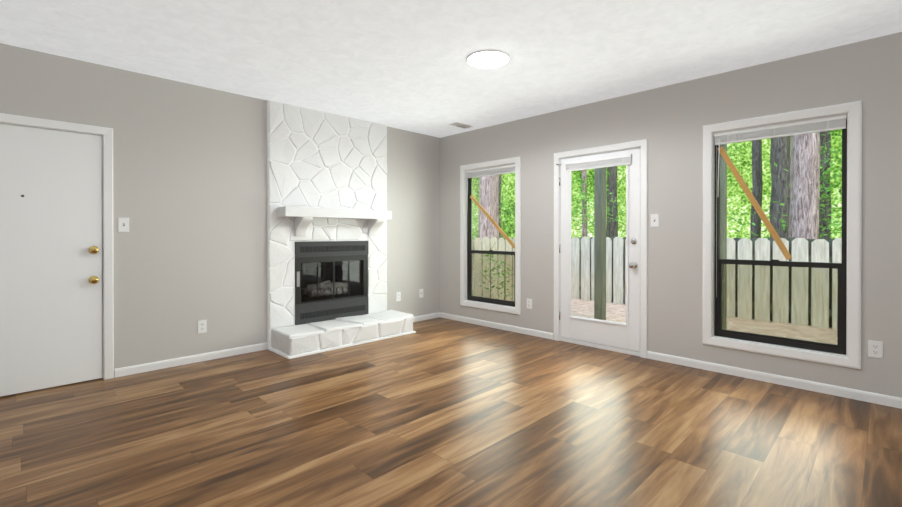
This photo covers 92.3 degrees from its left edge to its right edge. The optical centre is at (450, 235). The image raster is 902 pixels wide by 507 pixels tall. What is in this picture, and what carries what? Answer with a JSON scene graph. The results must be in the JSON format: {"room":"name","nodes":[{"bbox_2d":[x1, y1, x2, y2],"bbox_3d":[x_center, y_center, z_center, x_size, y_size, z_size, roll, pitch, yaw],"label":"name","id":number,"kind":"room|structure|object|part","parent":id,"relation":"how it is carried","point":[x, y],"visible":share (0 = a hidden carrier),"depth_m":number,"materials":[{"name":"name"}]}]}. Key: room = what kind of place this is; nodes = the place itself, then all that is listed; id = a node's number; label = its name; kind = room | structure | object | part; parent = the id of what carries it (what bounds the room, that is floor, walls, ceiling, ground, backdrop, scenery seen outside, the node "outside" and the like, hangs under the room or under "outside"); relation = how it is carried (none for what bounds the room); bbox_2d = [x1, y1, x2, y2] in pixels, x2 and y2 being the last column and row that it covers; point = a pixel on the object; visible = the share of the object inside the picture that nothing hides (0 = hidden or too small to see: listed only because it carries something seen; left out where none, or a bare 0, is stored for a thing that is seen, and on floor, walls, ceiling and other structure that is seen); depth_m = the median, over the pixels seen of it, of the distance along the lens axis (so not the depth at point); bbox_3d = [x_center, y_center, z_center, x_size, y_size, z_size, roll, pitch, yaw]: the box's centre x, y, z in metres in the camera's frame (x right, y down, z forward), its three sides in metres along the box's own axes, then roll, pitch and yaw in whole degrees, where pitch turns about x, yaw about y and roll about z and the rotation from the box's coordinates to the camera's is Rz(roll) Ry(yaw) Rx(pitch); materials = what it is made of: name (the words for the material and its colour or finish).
{"room":"living room","nodes":[
{"label":"living room","id":0,"kind":"room"},
{"bbox_2d":[0,43,439,376],"bbox_3d":[-2.412,-0.109,4.036,6.502,2.550,0.150,0,0,-45],"label":"wall","id":1,"kind":"structure","parent":0,"point":[190,191],"depth_m":3.96,"materials":[{"name":"grey paint"}]},
{"bbox_2d":[0,113,113,396],"bbox_3d":[-3.173,0.145,3.230,1.037,2.048,0.218,0,0,-45],"label":"entry door","id":2,"kind":"structure","parent":1,"relation":"in","point":[56,266],"depth_m":3.32,"materials":[{"name":"white paint"}]},
{"bbox_3d":[-2.978,0.043,3.321,0.446,0.690,0.072,0,0,-45],"label":"knob","id":3,"kind":"part","parent":2,"relation":"part of","materials":[{"name":"gold metal"}]},
{"bbox_2d":[118,217,128,231],"bbox_3d":[-2.722,-0.091,3.609,0.074,0.118,0.016,0,0,-45],"label":"light switch","id":4,"kind":"object","parent":1,"relation":"attached to","point":[123,224],"visible":1,"depth_m":3.61,"materials":[{"name":"white plastic"}]},
{"bbox_2d":[115,342,266,377],"bbox_3d":[-2.327,1.131,4.008,1.245,0.070,0.013,0,0,-45],"label":"baseboard","id":5,"kind":"structure","parent":1,"relation":"attached to","point":[142,368],"depth_m":3.94,"materials":[{"name":"white wood"}]},
{"bbox_2d":[198,320,206,332],"bbox_3d":[-2.310,0.844,4.027,0.074,0.118,0.008,0,0,-45],"label":"electrical outlet","id":6,"kind":"object","parent":1,"relation":"attached to","point":[202,326],"visible":1,"depth_m":4.03,"materials":[{"name":"white plastic"}]},
{"bbox_2d":[396,292,400,300],"bbox_3d":[-0.684,0.792,5.644,0.074,0.118,0.008,0,0,-45],"label":"electrical outlet","id":7,"kind":"object","parent":1,"relation":"attached to","point":[398,296],"visible":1,"depth_m":5.64,"materials":[{"name":"white plastic"}]},
{"bbox_2d":[419,289,422,297],"bbox_3d":[-0.404,0.787,5.920,0.074,0.118,0.011,0,0,-45],"label":"outlet","id":8,"kind":"object","parent":1,"relation":"attached to","point":[420,293],"visible":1,"depth_m":5.91,"materials":[{"name":"white plastic"}]},
{"bbox_2d":[413,312,439,321],"bbox_3d":[-0.473,1.125,5.852,0.869,0.070,0.013,0,0,-45],"label":"baseboard","id":9,"kind":"structure","parent":1,"relation":"attached to","point":[425,317],"depth_m":5.98,"materials":[{"name":"white wood"}]},
{"bbox_2d":[0,317,901,506],"bbox_3d":[-0.034,1.224,1.648,6.502,0.100,6.896,0,0,-45],"label":"floor","id":10,"kind":"structure","parent":0,"point":[439,412],"depth_m":2.55,"materials":[{"name":"laminate"}]},
{"bbox_2d":[267,100,415,358],"bbox_3d":[-1.304,-0.112,4.969,1.564,2.549,0.928,0,0,-45],"label":"fireplace","id":11,"kind":"object","parent":10,"relation":"on","point":[329,215],"visible":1,"depth_m":4.82,"materials":[{"name":"white stone"}]},
{"label":"glass","id":12,"kind":"part","parent":11,"relation":"part of","materials":[{"name":"black glass"}]},
{"bbox_2d":[0,0,901,137],"bbox_3d":[-0.034,-1.435,1.639,6.502,0.120,6.896,0,0,-45],"label":"ceiling","id":13,"kind":"structure","parent":0,"point":[402,64],"depth_m":3.12,"materials":[{"name":"white paint"}]},
{"bbox_2d":[448,122,472,128],"bbox_3d":[0.124,-1.385,5.451,0.300,0.006,0.150,0,0,-45],"label":"ceiling vent","id":14,"kind":"object","parent":13,"relation":"in","point":[460,125],"visible":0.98,"depth_m":5.44,"materials":[{"name":"white metal"}]},
{"bbox_2d":[466,50,509,67],"bbox_3d":[0.290,-1.374,3.386,0.340,0.014,0.340,0,0,-45],"label":"recessed light","id":15,"kind":"object","parent":13,"relation":"in","point":[488,58],"visible":1,"depth_m":3.35,"materials":[{"name":"white plastic"}]},
{"bbox_2d":[440,32,901,397],"bbox_3d":[2.272,-0.108,3.830,0.150,2.550,6.746,0,0,-45],"label":"wall","id":16,"kind":"structure","parent":0,"point":[668,122],"depth_m":3.86,"materials":[{"name":"grey paint"}]},
{"bbox_2d":[460,156,520,314],"bbox_3d":[0.508,0.001,5.550,0.115,1.892,0.990,0,0,-45],"label":"window","id":17,"kind":"structure","parent":16,"relation":"in","point":[516,304],"depth_m":5.61,"materials":[{"name":"white"}]},
{"bbox_2d":[465,163,514,307],"bbox_3d":[0.518,0.001,5.559,0.099,1.758,0.856,0,0,-45],"label":"liner","id":18,"kind":"object","parent":17,"relation":"attached to","point":[466,241],"visible":0.33,"depth_m":5.83,"materials":[{"name":"white"}]},
{"bbox_2d":[466,164,514,209],"bbox_3d":[0.496,-0.167,5.538,0.036,1.396,0.826,0,0,-45],"label":"window blind","id":19,"kind":"object","parent":17,"relation":"attached to","point":[505,169],"visible":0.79,"depth_m":5.54,"materials":[{"name":"white plastic"}]},
{"bbox_3d":[0.529,0.001,5.571,0.056,1.736,0.834,0,0,-45],"label":"frame","id":20,"kind":"part","parent":17,"relation":"part of","materials":[{"name":"black"}]},
{"bbox_2d":[470,195,514,247],"bbox_3d":[0.522,-0.194,5.533,0.020,0.699,0.756,0,0,-45],"label":"stick","id":21,"kind":"object","parent":17,"relation":"attached to","point":[495,224],"visible":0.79,"depth_m":5.50,"materials":[{"name":"brown wood"}]},
{"label":"glass","id":22,"kind":"part","parent":17,"relation":"part of","materials":[{"name":"clear glass"}]},
{"bbox_2d":[472,253,513,300],"bbox_3d":[0.546,0.532,5.589,0.001,0.613,0.774,0,0,-45],"label":"screen","id":23,"kind":"object","parent":17,"relation":"attached to","point":[492,277],"depth_m":5.59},
{"bbox_2d":[439,312,553,339],"bbox_3d":[0.491,1.126,5.509,0.013,0.070,1.857,0,0,-45],"label":"baseboard","id":24,"kind":"structure","parent":16,"relation":"attached to","point":[532,332],"depth_m":5.38,"materials":[{"name":"white wood"}]},
{"bbox_2d":[527,298,531,308],"bbox_3d":[0.917,0.797,5.082,0.008,0.118,0.074,0,0,-45],"label":"electrical outlet","id":25,"kind":"object","parent":16,"relation":"attached to","point":[529,303],"visible":1,"depth_m":5.08,"materials":[{"name":"white plastic"}]},
{"bbox_2d":[559,147,640,355],"bbox_3d":[1.578,0.150,4.550,0.179,2.026,0.903,0,0,-45],"label":"door frame","id":26,"kind":"structure","parent":16,"relation":"attached to","point":[610,348],"depth_m":4.54,"materials":[{"name":"white wood"}]},
{"bbox_2d":[554,139,647,357],"bbox_3d":[1.506,0.123,4.479,0.116,2.084,1.017,0,0,-45],"label":"patio door","id":27,"kind":"structure","parent":16,"relation":"in","point":[631,333],"depth_m":4.32,"materials":[{"name":"white paint"}]},
{"bbox_2d":[565,154,631,171],"bbox_3d":[1.506,-0.747,4.475,0.031,0.101,0.717,0,0,-45],"label":"door blind","id":28,"kind":"object","parent":27,"relation":"attached to","point":[612,161],"visible":0.98,"depth_m":4.44,"materials":[{"name":"white plastic"}]},
{"label":"glass","id":29,"kind":"part","parent":27,"relation":"part of","materials":[{"name":"clear glass"}]},
{"bbox_3d":[1.512,0.040,4.485,0.012,1.708,0.655,0,0,-45],"label":"lite frame","id":30,"kind":"part","parent":27,"relation":"part of","materials":[{"name":"white paint"}]},
{"bbox_2d":[651,214,658,226],"bbox_3d":[1.911,-0.145,4.073,0.016,0.118,0.074,0,0,-45],"label":"light switch","id":31,"kind":"object","parent":16,"relation":"attached to","point":[654,220],"visible":1,"depth_m":4.07,"materials":[{"name":"white plastic"}]},
{"bbox_2d":[647,351,901,408],"bbox_3d":[3.176,1.135,2.808,0.013,0.070,3.716,0,0,-45],"label":"baseboard","id":32,"kind":"structure","parent":16,"relation":"attached to","point":[877,398],"depth_m":3.38,"materials":[{"name":"white wood"}]},
{"bbox_2d":[702,101,861,369],"bbox_3d":[2.586,-0.004,3.461,0.115,1.907,1.008,0,0,-45],"label":"window","id":33,"kind":"structure","parent":16,"relation":"in","point":[853,110],"depth_m":3.28,"materials":[{"name":"white"}]},
{"bbox_2d":[718,146,792,259],"bbox_3d":[2.482,-0.287,3.561,0.020,0.958,0.516,0,0,-45],"label":"stick","id":34,"kind":"object","parent":33,"relation":"attached to","point":[758,209],"visible":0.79,"depth_m":3.54,"materials":[{"name":"brown wood"}]},
{"bbox_2d":[712,113,847,356],"bbox_3d":[2.595,-0.004,3.470,0.099,1.773,0.874,0,0,-45],"label":"liner","id":35,"kind":"object","parent":33,"relation":"attached to","point":[713,195],"visible":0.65,"depth_m":3.60,"materials":[{"name":"white"}]},
{"bbox_2d":[722,264,837,343],"bbox_3d":[2.623,0.537,3.500,0.001,0.608,0.792,0,0,-45],"label":"screen","id":36,"kind":"object","parent":33,"relation":"attached to","point":[815,278],"visible":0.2,"depth_m":3.47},
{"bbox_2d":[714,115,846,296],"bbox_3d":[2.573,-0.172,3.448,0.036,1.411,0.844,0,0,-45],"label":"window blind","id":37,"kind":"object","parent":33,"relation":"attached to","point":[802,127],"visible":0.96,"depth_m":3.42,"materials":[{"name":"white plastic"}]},
{"label":"glass","id":38,"kind":"part","parent":33,"relation":"part of","materials":[{"name":"clear glass"}]},
{"bbox_2d":[868,340,882,358],"bbox_3d":[2.962,0.793,3.026,0.008,0.118,0.074,0,0,-45],"label":"electrical outlet","id":39,"kind":"object","parent":16,"relation":"attached to","point":[875,349],"visible":1,"depth_m":3.02,"materials":[{"name":"white plastic"}]},
{"label":"outside","id":40,"kind":"structure","parent":0,"visible":0},
{"bbox_2d":[473,261,836,344],"bbox_3d":[15.828,1.376,15.588,35.646,0.200,60.000,0,0,-45],"label":"ground","id":41,"kind":"structure","parent":40,"point":[618,313],"depth_m":6.38,"materials":[{"name":"beige soil"}]},
{"bbox_2d":[472,237,841,328],"bbox_3d":[4.783,0.685,4.119,3.806,1.302,11.502,0,0,-45],"label":"fence","id":42,"kind":"object","parent":41,"relation":"on","point":[802,250],"depth_m":6.78,"materials":[{"name":"beige wood"}]},
{"bbox_2d":[472,130,841,298],"bbox_3d":[3.596,-3.611,11.755,10.623,10.000,18.035,0,0,-45],"label":"tree","id":43,"kind":"object","parent":41,"relation":"on","point":[803,172],"depth_m":10.00,"materials":[{"name":"green plant"}]},
{"bbox_2d":[594,144,726,329],"bbox_3d":[3.172,-0.410,5.820,0.140,3.460,12.000,0,0,-45],"label":"posts","id":44,"kind":"object","parent":41,"relation":"on","point":[600,248],"depth_m":6.62,"materials":[{"name":"grey wood"}]},
{"bbox_2d":[472,129,841,259],"bbox_3d":[6.652,-9.677,9.247,19.952,22.350,34.000,0,0,-45],"label":"tree foliage","id":45,"kind":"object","parent":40,"point":[735,199],"depth_m":18.01,"materials":[{"name":"green plant"}]}
]}

